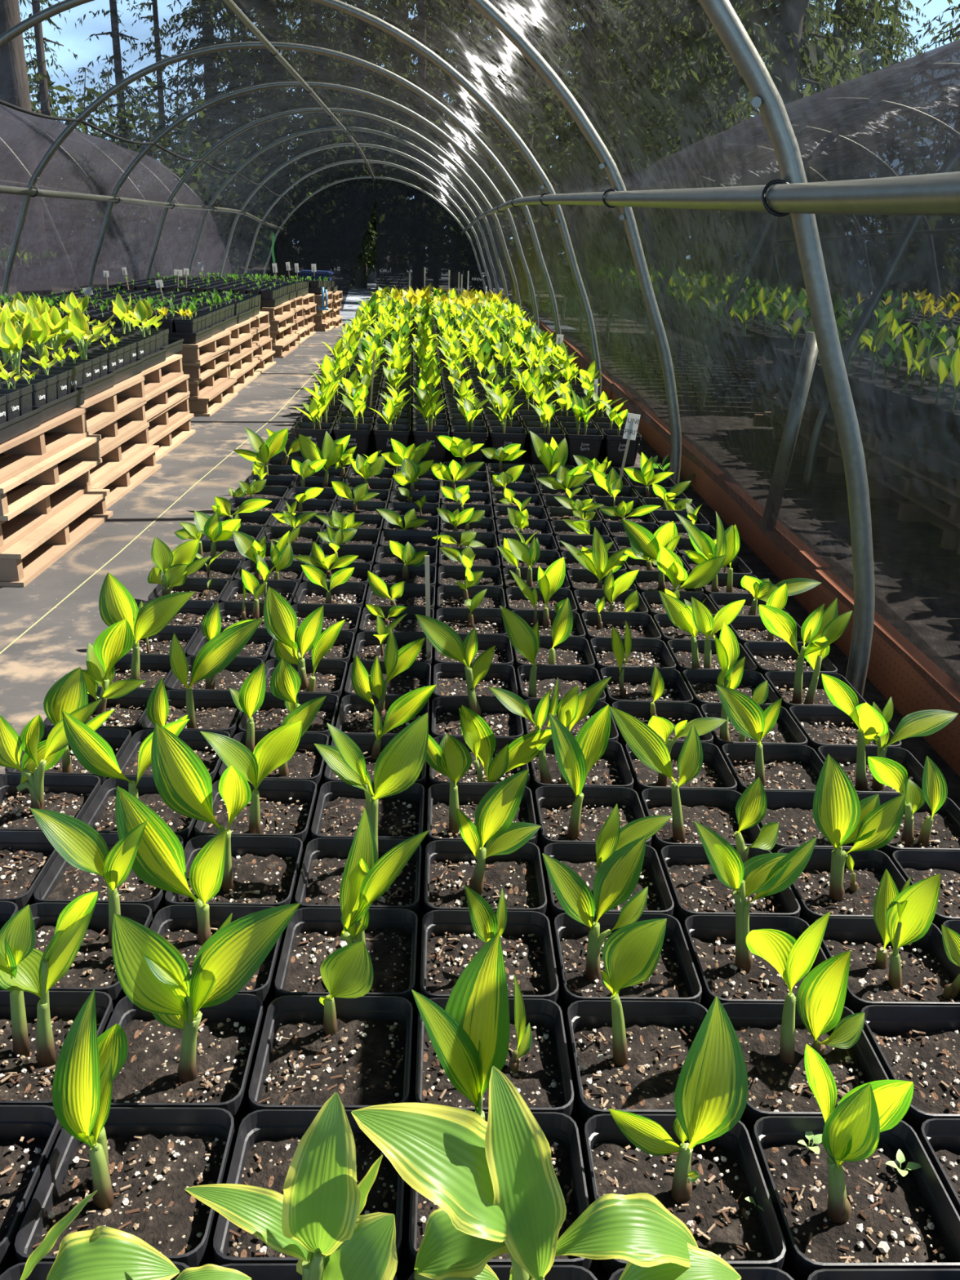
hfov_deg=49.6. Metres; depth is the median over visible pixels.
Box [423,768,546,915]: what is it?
hosta
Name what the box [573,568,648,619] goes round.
hosta
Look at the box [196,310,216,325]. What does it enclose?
nursery pot
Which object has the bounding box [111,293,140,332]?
nursery pot
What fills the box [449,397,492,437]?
hosta
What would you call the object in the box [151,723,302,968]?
hosta
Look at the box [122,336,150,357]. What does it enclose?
nursery pot
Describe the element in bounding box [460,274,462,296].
plant label
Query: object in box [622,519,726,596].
hosta
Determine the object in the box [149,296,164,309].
nursery pot
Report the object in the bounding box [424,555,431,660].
plant label
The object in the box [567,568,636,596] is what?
pot
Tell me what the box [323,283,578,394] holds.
foliage
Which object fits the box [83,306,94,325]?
nursery pot
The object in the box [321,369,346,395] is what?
hosta
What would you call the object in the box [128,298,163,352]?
nursery pot
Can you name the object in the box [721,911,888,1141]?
hosta
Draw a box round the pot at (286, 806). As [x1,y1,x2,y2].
[195,778,317,903]
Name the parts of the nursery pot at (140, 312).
stem, pot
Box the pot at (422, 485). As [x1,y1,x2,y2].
[392,480,440,493]
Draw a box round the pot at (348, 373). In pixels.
[346,371,353,375]
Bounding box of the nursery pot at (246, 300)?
[231,296,247,312]
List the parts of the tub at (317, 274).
lid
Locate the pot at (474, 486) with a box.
[442,480,489,493]
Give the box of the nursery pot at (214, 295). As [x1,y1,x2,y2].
[204,293,222,303]
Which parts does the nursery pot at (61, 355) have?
pot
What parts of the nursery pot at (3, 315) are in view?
stem, pot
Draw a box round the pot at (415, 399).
[412,397,444,404]
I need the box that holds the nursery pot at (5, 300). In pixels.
[0,297,13,311]
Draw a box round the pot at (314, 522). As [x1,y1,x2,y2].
[267,511,328,531]
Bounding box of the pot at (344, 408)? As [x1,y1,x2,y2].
[340,405,376,434]
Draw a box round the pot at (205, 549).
[195,540,247,564]
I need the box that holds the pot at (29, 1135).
[0,1105,62,1275]
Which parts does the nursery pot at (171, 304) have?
pot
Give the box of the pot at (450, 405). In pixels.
[446,403,463,434]
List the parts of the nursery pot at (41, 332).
stem, pot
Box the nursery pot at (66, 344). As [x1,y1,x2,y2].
[44,342,75,346]
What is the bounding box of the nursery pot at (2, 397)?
[0,395,6,424]
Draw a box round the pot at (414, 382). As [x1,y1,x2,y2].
[412,380,440,386]
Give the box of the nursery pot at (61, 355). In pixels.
[51,346,83,386]
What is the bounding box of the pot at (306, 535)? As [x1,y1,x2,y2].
[257,526,321,545]
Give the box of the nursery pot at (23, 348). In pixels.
[0,347,31,351]
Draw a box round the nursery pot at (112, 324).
[107,320,122,329]
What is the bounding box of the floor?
[339,272,523,328]
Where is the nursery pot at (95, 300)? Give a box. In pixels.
[87,297,101,306]
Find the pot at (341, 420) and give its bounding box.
[336,417,373,449]
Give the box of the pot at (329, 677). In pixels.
[264,658,346,727]
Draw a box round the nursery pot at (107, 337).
[96,335,124,339]
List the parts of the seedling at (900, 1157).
stem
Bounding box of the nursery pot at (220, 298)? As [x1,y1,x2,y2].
[208,293,228,319]
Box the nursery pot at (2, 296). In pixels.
[0,293,8,308]
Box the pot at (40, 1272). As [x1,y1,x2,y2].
[0,1261,190,1279]
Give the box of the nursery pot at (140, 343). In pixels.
[119,338,144,358]
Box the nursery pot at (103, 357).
[76,352,107,377]
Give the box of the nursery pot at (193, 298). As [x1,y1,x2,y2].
[186,295,204,309]
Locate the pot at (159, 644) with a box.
[125,626,197,657]
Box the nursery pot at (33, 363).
[15,361,48,366]
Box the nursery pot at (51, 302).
[47,296,61,312]
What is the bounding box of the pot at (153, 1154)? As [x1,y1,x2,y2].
[14,1106,234,1267]
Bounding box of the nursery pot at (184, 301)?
[177,297,188,311]
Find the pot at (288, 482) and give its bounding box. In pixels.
[244,475,295,490]
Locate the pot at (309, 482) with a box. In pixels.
[292,476,344,488]
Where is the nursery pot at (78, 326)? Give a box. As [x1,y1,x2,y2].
[62,306,114,381]
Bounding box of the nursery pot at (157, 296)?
[145,294,162,298]
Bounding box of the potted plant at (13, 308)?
[0,291,25,328]
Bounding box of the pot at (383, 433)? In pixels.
[373,424,411,459]
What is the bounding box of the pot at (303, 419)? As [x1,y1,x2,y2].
[297,416,336,440]
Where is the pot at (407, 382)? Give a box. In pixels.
[382,379,411,384]
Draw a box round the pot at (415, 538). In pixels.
[379,529,438,551]
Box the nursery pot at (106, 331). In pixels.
[94,320,111,341]
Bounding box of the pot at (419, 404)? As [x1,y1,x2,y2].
[412,402,444,410]
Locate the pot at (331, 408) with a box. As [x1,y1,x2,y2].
[304,405,341,417]
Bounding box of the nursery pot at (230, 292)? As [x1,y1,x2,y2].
[223,288,242,315]
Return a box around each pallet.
[0,407,88,484]
[0,433,102,520]
[0,461,91,553]
[0,488,113,586]
[11,444,161,509]
[44,400,146,460]
[62,422,150,485]
[76,376,146,431]
[116,354,183,398]
[116,394,189,444]
[144,373,190,420]
[149,413,195,462]
[173,330,231,362]
[182,348,231,381]
[188,364,228,399]
[188,378,238,416]
[223,320,251,344]
[227,349,253,378]
[229,334,253,362]
[231,363,257,391]
[247,311,269,333]
[251,324,270,346]
[252,337,272,362]
[253,351,275,376]
[260,301,291,319]
[268,312,294,333]
[269,325,292,345]
[271,336,297,358]
[288,296,302,311]
[291,306,303,322]
[291,317,304,335]
[291,328,307,345]
[300,293,315,308]
[302,303,316,319]
[304,315,313,328]
[305,323,315,337]
[308,291,333,304]
[313,310,330,324]
[313,318,334,331]
[315,301,332,314]
[329,300,341,311]
[329,308,340,320]
[332,290,342,303]
[333,315,343,328]
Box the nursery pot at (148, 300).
[146,296,157,310]
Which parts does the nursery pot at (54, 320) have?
pot, stem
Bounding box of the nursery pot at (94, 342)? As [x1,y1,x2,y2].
[84,341,110,344]
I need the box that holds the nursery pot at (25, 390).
[0,363,32,416]
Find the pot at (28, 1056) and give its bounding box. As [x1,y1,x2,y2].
[0,990,113,1128]
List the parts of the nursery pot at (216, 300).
pot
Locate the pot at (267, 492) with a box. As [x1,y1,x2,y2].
[232,486,288,502]
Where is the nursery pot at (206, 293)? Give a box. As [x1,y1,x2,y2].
[200,291,215,304]
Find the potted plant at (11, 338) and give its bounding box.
[0,318,34,374]
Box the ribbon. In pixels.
[271,232,275,262]
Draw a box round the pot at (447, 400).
[445,398,464,426]
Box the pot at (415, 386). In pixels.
[412,384,441,391]
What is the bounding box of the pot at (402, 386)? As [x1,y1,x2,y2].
[381,383,411,389]
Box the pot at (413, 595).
[365,583,435,610]
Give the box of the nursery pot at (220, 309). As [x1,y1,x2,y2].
[202,302,222,323]
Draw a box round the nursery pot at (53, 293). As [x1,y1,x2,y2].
[44,292,59,296]
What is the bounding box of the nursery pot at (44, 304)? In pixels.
[25,300,68,348]
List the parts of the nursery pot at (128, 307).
pot, stem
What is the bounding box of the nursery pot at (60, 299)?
[56,295,62,310]
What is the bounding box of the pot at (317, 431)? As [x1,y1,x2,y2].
[293,422,333,457]
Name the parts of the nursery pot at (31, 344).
pot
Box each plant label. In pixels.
[82,286,93,298]
[102,271,109,290]
[121,266,128,289]
[155,280,164,301]
[173,269,182,287]
[183,268,189,288]
[197,262,203,278]
[271,262,277,280]
[285,262,290,278]
[294,262,298,276]
[311,263,316,274]
[369,351,375,406]
[408,273,410,286]
[423,266,425,287]
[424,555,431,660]
[448,270,449,291]
[457,271,459,297]
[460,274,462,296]
[466,271,469,291]
[555,334,563,346]
[593,378,597,408]
[619,413,640,479]
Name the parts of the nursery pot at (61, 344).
pot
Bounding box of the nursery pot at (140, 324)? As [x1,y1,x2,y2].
[133,316,155,328]
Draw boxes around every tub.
[297,270,333,280]
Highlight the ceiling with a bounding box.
[0,0,959,715]
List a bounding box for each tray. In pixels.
[0,406,42,444]
[40,386,85,423]
[78,371,115,399]
[112,358,143,384]
[142,347,167,370]
[162,337,183,357]
[168,326,213,343]
[208,320,226,335]
[225,314,238,328]
[235,310,250,323]
[249,306,259,317]
[260,296,283,306]
[282,293,289,302]
[288,291,297,300]
[294,288,303,297]
[302,287,308,295]
[307,285,325,293]
[324,285,331,293]
[329,285,337,292]
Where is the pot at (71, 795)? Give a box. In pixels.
[0,773,101,831]
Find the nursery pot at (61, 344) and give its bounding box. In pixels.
[44,340,79,356]
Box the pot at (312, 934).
[275,907,417,1002]
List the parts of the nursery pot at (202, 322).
pot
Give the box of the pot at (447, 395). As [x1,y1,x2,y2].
[444,393,475,420]
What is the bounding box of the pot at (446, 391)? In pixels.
[444,389,474,410]
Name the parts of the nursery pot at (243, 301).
pot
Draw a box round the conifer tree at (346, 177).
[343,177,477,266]
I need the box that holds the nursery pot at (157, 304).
[152,301,169,306]
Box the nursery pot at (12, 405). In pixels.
[0,380,20,422]
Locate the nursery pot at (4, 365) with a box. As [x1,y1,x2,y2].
[0,356,17,379]
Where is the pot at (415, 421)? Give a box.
[412,418,448,428]
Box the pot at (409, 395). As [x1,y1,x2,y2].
[379,391,411,397]
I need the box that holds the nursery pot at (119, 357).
[90,339,123,369]
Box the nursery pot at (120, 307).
[109,293,137,334]
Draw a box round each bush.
[268,175,386,253]
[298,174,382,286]
[366,174,464,235]
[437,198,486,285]
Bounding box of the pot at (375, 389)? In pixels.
[368,387,380,407]
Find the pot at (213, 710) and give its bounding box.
[141,689,244,738]
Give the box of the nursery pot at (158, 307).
[152,305,170,314]
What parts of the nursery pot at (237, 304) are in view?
pot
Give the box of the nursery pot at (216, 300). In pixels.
[206,295,225,319]
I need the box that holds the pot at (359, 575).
[302,562,371,611]
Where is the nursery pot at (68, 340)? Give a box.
[66,339,84,343]
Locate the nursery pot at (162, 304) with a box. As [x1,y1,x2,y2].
[153,299,174,312]
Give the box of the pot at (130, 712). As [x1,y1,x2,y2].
[43,688,152,737]
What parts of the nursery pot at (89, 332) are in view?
pot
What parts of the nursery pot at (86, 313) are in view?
pot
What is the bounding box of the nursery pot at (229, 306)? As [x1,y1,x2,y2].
[213,300,231,318]
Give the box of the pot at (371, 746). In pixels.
[324,733,426,787]
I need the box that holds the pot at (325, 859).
[295,837,421,914]
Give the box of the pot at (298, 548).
[247,542,312,564]
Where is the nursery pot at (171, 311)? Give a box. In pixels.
[162,306,181,318]
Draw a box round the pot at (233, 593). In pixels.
[221,579,297,605]
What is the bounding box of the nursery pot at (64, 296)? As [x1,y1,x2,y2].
[55,292,66,308]
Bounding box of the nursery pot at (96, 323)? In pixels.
[88,320,113,333]
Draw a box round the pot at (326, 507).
[276,499,333,515]
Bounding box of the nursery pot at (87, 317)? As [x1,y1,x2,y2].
[83,314,96,328]
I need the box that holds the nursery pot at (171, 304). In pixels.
[163,301,182,316]
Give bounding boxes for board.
[553,340,575,364]
[575,359,612,403]
[611,392,671,462]
[680,453,797,581]
[792,564,813,612]
[808,578,959,776]
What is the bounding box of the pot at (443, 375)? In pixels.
[440,373,467,398]
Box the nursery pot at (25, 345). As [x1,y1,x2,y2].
[22,344,33,348]
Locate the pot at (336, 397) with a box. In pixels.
[311,395,343,407]
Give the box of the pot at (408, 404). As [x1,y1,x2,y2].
[377,401,411,408]
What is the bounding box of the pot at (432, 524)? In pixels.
[382,515,439,533]
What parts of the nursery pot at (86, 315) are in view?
pot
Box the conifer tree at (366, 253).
[308,174,396,288]
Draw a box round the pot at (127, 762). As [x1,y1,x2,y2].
[117,728,230,784]
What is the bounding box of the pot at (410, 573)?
[372,563,435,589]
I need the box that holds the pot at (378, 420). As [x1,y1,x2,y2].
[373,417,411,425]
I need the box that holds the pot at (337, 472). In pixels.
[299,466,348,481]
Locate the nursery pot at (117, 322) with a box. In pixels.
[111,315,133,327]
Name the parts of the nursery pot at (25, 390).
stem, pot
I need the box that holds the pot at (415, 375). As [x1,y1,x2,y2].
[412,373,419,378]
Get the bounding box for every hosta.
[0,698,102,831]
[0,808,152,1010]
[0,831,57,911]
[0,891,113,1128]
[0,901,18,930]
[0,1190,251,1279]
[4,666,131,785]
[14,989,234,1267]
[33,832,184,920]
[43,618,152,737]
[62,710,197,848]
[86,572,195,690]
[105,902,300,1182]
[115,786,284,1062]
[117,677,230,784]
[125,600,197,657]
[141,617,263,738]
[143,600,213,634]
[147,537,228,604]
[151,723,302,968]
[165,602,262,691]
[173,511,247,564]
[184,1092,397,1279]
[186,550,241,585]
[186,627,274,664]
[195,720,317,903]
[200,512,263,542]
[211,496,272,529]
[217,568,266,628]
[218,662,328,841]
[221,554,297,605]
[228,479,288,502]
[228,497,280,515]
[232,530,306,587]
[233,426,299,479]
[239,657,338,784]
[244,465,295,490]
[247,526,312,564]
[248,940,413,1112]
[257,510,321,545]
[259,428,311,466]
[263,586,346,727]
[267,499,328,531]
[270,621,354,697]
[275,807,429,1002]
[276,487,333,515]
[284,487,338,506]
[291,431,350,488]
[291,604,360,663]
[293,397,333,457]
[293,541,371,611]
[293,564,366,635]
[295,712,428,914]
[297,379,337,440]
[299,446,356,481]
[301,382,338,439]
[304,380,341,417]
[308,367,349,408]
[309,369,343,407]
[314,510,379,571]
[315,355,347,394]
[318,528,376,591]
[319,357,351,386]
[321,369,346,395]
[323,349,349,382]
[324,461,351,471]
[324,684,435,787]
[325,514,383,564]
[331,480,386,546]
[333,395,372,459]
[334,349,353,375]
[335,627,429,734]
[336,369,376,434]
[336,393,373,449]
[337,386,375,441]
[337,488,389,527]
[340,355,356,378]
[342,400,377,428]
[344,451,392,509]
[344,660,431,699]
[346,365,379,415]
[346,373,377,421]
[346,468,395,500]
[351,449,396,491]
[351,1066,698,1279]
[352,349,382,404]
[352,613,432,666]
[356,359,381,408]
[357,350,386,391]
[357,368,380,407]
[358,357,386,395]
[359,604,434,632]
[365,570,435,610]
[370,399,411,459]
[372,540,435,589]
[373,397,411,425]
[375,391,414,419]
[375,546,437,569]
[376,387,411,413]
[376,508,439,533]
[377,382,411,408]
[378,396,411,403]
[379,366,413,397]
[380,366,411,393]
[381,354,411,389]
[381,438,441,470]
[382,348,411,381]
[382,354,411,384]
[383,354,411,377]
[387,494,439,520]
[389,487,439,507]
[392,457,440,493]
[395,469,440,481]
[408,932,592,1270]
[411,378,447,422]
[411,387,449,461]
[412,354,445,391]
[412,355,440,386]
[412,358,429,378]
[412,358,444,399]
[412,365,444,404]
[412,388,442,395]
[412,390,444,410]
[412,402,448,428]
[412,407,445,416]
[414,613,523,737]
[415,973,573,1116]
[420,885,559,1003]
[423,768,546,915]
[425,733,537,844]
[429,705,551,787]
[430,459,489,493]
[431,530,497,550]
[433,662,518,698]
[435,435,487,472]
[435,633,513,666]
[436,507,495,533]
[436,588,508,636]
[437,565,506,609]
[438,553,502,588]
[439,546,500,568]
[440,353,467,398]
[440,485,491,506]
[440,489,493,519]
[441,355,469,403]
[442,365,471,408]
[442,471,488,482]
[443,366,471,412]
[444,370,474,410]
[444,377,475,420]
[445,377,474,426]
[446,382,478,434]
[448,378,481,436]
[448,391,483,435]
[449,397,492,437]
[451,398,488,462]
[468,374,495,379]
[471,358,500,393]
[471,359,495,389]
[473,364,502,394]
[475,372,504,396]
[476,373,513,399]
[478,380,503,413]
[480,383,514,421]
[480,443,533,502]
[482,389,516,440]
[484,389,519,447]
[485,390,527,462]
[486,404,523,447]
[488,472,536,515]
[488,676,633,846]
[490,464,539,526]
[492,488,543,538]
[493,496,547,555]
[495,506,552,573]
[497,533,557,590]
[497,537,569,608]
[499,605,605,734]
[500,347,530,379]
[500,526,560,608]
[502,367,528,389]
[502,369,524,391]
[506,587,577,654]
[509,371,535,395]
[509,557,585,684]
[512,365,547,408]
[512,597,595,717]
[513,370,534,400]
[513,376,539,413]
[516,382,551,422]
[520,380,562,448]
[523,400,563,455]
[523,698,618,796]
[526,402,565,463]
[529,431,583,488]
[531,464,574,477]
[534,356,551,379]
[534,704,651,907]
[536,463,591,499]
[539,356,555,384]
[539,360,565,396]
[542,487,592,511]
[542,803,674,980]
[542,835,702,1071]
[545,364,562,391]
[546,379,568,400]
[546,380,564,405]
[546,496,604,526]
[550,519,608,541]
[552,359,579,381]
[552,390,574,419]
[553,382,573,411]
[555,400,591,424]
[555,534,617,556]
[557,362,582,385]
[557,364,582,388]
[559,393,597,431]
[560,527,636,596]
[560,541,626,577]
[564,389,603,463]
[566,918,707,1188]
[569,360,602,397]
[570,373,604,401]
[573,374,583,392]
[573,454,630,488]
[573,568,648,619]
[576,456,623,476]
[581,596,661,646]
[583,383,605,407]
[583,995,786,1279]
[586,467,638,498]
[589,391,622,419]
[589,406,612,412]
[590,399,626,425]
[590,637,675,676]
[591,477,644,512]
[595,403,625,457]
[598,500,660,526]
[600,620,693,711]
[601,408,641,465]
[605,522,659,541]
[608,1242,794,1279]
[609,706,760,861]
[611,666,713,754]
[613,537,676,554]
[620,466,668,479]
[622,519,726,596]
[622,540,689,573]
[623,452,687,500]
[625,715,737,801]
[626,476,675,489]
[641,480,696,513]
[641,588,718,620]
[650,510,709,527]
[653,598,720,646]
[658,591,756,676]
[660,502,716,539]
[660,777,800,931]
[675,511,757,598]
[675,538,716,558]
[681,555,752,574]
[682,669,778,711]
[683,821,826,1010]
[700,622,807,752]
[709,575,821,616]
[715,684,823,794]
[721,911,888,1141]
[728,583,809,647]
[743,641,837,677]
[751,1044,959,1279]
[758,598,866,711]
[777,754,906,925]
[788,705,901,752]
[807,1268,959,1279]
[815,869,959,1013]
[817,673,958,793]
[857,755,959,859]
[941,920,959,934]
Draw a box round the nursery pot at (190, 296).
[187,296,206,307]
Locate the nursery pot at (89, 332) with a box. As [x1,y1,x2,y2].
[71,330,102,346]
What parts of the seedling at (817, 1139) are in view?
stem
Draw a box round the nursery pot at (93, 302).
[88,300,100,308]
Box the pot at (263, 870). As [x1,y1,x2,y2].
[164,835,302,968]
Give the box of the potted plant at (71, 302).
[59,291,88,315]
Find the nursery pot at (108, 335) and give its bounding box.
[106,333,130,337]
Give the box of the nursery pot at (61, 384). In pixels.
[26,346,67,399]
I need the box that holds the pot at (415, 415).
[412,413,447,422]
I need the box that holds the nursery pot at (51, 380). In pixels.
[19,368,57,404]
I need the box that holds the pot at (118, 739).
[4,727,131,785]
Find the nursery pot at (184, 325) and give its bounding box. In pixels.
[173,308,197,333]
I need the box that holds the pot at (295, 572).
[235,560,306,587]
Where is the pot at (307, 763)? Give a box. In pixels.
[218,731,328,841]
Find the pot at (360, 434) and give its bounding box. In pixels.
[333,423,372,459]
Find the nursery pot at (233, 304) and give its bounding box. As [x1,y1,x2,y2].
[217,297,235,317]
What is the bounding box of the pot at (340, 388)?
[324,386,347,394]
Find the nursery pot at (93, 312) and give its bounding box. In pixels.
[84,311,106,313]
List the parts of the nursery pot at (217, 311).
pot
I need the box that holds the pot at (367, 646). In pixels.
[352,631,432,666]
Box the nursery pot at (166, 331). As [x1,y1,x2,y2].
[145,320,168,346]
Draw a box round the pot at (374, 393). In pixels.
[346,391,379,415]
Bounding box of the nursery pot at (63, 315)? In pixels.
[57,307,69,318]
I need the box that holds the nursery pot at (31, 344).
[20,339,50,354]
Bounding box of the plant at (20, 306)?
[13,295,57,342]
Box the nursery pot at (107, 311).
[91,310,112,312]
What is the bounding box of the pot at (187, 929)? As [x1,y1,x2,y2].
[150,904,284,1062]
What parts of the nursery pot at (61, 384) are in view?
stem, pot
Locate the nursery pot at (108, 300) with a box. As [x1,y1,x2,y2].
[94,297,112,310]
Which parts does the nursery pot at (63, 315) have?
pot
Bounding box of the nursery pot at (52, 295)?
[46,293,59,306]
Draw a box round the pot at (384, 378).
[382,376,411,381]
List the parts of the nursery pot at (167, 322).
pot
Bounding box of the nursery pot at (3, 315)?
[0,309,21,364]
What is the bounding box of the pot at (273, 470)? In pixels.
[251,465,299,479]
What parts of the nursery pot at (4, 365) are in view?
pot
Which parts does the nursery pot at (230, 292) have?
pot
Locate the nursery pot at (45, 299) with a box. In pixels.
[43,295,59,308]
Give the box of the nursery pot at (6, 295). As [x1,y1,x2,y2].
[0,292,12,306]
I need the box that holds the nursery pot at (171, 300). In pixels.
[165,297,182,310]
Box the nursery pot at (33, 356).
[7,354,38,358]
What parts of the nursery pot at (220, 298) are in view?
pot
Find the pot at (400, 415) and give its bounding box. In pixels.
[375,412,411,419]
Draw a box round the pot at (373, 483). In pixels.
[344,478,392,509]
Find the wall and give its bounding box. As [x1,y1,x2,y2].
[265,178,484,309]
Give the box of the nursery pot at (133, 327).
[120,316,142,329]
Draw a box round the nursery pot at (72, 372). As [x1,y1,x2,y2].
[38,366,77,395]
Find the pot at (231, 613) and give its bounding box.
[217,601,266,628]
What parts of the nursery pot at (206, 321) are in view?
pot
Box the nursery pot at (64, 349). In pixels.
[62,348,88,352]
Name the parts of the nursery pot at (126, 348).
pot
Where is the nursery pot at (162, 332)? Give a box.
[136,320,164,347]
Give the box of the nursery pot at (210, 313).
[193,311,212,326]
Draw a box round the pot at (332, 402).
[308,400,342,408]
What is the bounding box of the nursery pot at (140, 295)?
[130,293,146,298]
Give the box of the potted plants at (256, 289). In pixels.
[57,271,334,311]
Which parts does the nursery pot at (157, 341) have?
pot, stem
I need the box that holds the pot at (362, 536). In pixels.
[319,528,379,571]
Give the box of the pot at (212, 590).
[147,577,228,604]
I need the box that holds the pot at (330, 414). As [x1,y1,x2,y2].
[301,410,338,439]
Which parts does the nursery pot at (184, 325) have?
pot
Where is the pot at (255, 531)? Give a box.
[200,525,263,542]
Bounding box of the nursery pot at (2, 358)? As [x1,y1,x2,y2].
[0,350,29,362]
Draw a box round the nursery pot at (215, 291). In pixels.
[209,288,225,302]
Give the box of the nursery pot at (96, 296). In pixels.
[91,293,110,297]
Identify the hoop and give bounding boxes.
[0,0,601,397]
[1,41,561,337]
[88,81,538,328]
[146,107,521,310]
[186,125,508,304]
[218,142,499,294]
[243,159,492,293]
[262,175,486,293]
[467,0,681,484]
[697,0,875,697]
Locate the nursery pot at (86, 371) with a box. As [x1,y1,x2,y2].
[56,347,91,384]
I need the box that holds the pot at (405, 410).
[376,406,411,413]
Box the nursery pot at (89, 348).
[63,346,96,350]
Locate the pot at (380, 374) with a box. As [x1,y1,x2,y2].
[357,371,383,391]
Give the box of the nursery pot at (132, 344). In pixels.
[106,342,136,364]
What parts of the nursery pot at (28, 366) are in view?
pot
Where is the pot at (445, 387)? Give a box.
[443,385,471,412]
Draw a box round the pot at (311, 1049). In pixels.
[248,995,413,1112]
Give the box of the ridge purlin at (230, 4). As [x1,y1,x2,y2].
[222,0,375,181]
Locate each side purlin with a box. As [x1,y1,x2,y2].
[0,185,284,231]
[461,171,959,234]
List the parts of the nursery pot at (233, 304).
pot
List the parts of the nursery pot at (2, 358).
pot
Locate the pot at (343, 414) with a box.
[338,411,375,441]
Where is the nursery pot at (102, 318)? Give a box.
[91,302,114,326]
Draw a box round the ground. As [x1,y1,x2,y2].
[16,262,959,1279]
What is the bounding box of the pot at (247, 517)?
[219,511,272,529]
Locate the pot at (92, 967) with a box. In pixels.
[0,902,152,1010]
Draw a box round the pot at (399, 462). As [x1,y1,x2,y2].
[397,460,441,470]
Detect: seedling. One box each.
[745,1186,769,1211]
[797,1131,822,1154]
[885,1149,921,1176]
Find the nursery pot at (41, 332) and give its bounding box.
[13,311,65,362]
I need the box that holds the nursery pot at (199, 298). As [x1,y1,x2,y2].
[196,297,211,306]
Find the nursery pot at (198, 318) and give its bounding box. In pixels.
[179,302,201,332]
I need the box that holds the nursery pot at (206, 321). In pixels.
[191,299,208,328]
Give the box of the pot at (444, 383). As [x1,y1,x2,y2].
[442,381,471,408]
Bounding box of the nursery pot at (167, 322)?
[155,306,176,332]
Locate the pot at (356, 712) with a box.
[335,694,429,734]
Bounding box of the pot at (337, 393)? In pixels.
[334,391,346,395]
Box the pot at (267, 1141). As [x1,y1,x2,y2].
[213,1109,404,1266]
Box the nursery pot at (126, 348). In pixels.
[98,333,130,366]
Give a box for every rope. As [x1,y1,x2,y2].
[0,99,297,208]
[0,353,332,653]
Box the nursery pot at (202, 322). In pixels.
[186,303,205,330]
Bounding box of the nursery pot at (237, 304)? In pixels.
[221,290,239,315]
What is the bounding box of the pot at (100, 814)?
[80,776,197,848]
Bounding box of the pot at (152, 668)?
[86,654,173,690]
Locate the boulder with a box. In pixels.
[367,266,376,282]
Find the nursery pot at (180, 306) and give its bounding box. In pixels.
[168,306,189,315]
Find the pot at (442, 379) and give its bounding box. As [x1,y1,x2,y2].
[441,377,468,403]
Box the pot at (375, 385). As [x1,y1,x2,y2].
[368,383,381,408]
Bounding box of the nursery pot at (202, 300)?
[196,298,209,306]
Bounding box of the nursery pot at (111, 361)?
[87,349,116,371]
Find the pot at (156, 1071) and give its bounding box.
[105,993,263,1182]
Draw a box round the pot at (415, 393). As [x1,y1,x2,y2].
[412,392,443,399]
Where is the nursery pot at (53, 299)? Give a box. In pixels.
[46,296,64,312]
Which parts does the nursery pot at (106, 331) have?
pot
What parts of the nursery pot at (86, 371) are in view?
pot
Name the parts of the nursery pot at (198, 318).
pot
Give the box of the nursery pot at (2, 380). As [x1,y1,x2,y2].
[0,378,9,383]
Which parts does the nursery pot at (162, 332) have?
pot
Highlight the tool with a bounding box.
[318,287,328,310]
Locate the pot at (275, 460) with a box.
[259,456,305,466]
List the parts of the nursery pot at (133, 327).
pot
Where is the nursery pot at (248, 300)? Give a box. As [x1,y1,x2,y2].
[231,296,249,310]
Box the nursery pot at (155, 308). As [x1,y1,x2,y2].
[152,306,164,315]
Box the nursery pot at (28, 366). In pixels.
[5,358,44,371]
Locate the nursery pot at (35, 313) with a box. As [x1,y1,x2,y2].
[26,302,53,351]
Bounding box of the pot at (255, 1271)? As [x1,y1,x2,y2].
[220,1263,397,1279]
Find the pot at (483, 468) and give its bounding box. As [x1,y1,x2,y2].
[443,462,487,472]
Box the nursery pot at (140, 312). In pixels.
[120,299,156,355]
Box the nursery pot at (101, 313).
[97,313,116,315]
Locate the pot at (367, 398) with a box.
[346,395,377,421]
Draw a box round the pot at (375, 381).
[358,378,382,404]
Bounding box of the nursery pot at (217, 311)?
[200,295,219,324]
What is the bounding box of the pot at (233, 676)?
[165,656,262,691]
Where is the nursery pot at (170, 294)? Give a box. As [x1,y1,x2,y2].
[166,293,183,298]
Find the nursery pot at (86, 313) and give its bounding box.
[82,304,101,315]
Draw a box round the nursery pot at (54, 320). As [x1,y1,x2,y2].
[34,306,73,359]
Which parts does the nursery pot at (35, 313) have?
pot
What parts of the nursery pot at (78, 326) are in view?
pot, stem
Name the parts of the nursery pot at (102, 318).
pot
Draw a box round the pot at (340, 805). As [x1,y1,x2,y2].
[311,781,424,844]
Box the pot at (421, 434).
[412,425,449,461]
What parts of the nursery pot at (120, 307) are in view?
pot, stem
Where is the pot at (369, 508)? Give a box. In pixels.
[333,501,386,546]
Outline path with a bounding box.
[0,324,345,775]
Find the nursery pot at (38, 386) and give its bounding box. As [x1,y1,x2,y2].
[2,370,46,406]
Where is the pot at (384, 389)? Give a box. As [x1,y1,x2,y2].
[380,387,411,393]
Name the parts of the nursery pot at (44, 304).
stem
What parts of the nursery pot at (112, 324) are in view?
pot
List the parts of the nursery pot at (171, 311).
pot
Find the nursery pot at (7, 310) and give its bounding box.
[0,304,14,354]
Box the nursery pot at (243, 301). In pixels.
[227,294,244,313]
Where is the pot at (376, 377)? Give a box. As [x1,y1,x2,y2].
[358,375,382,395]

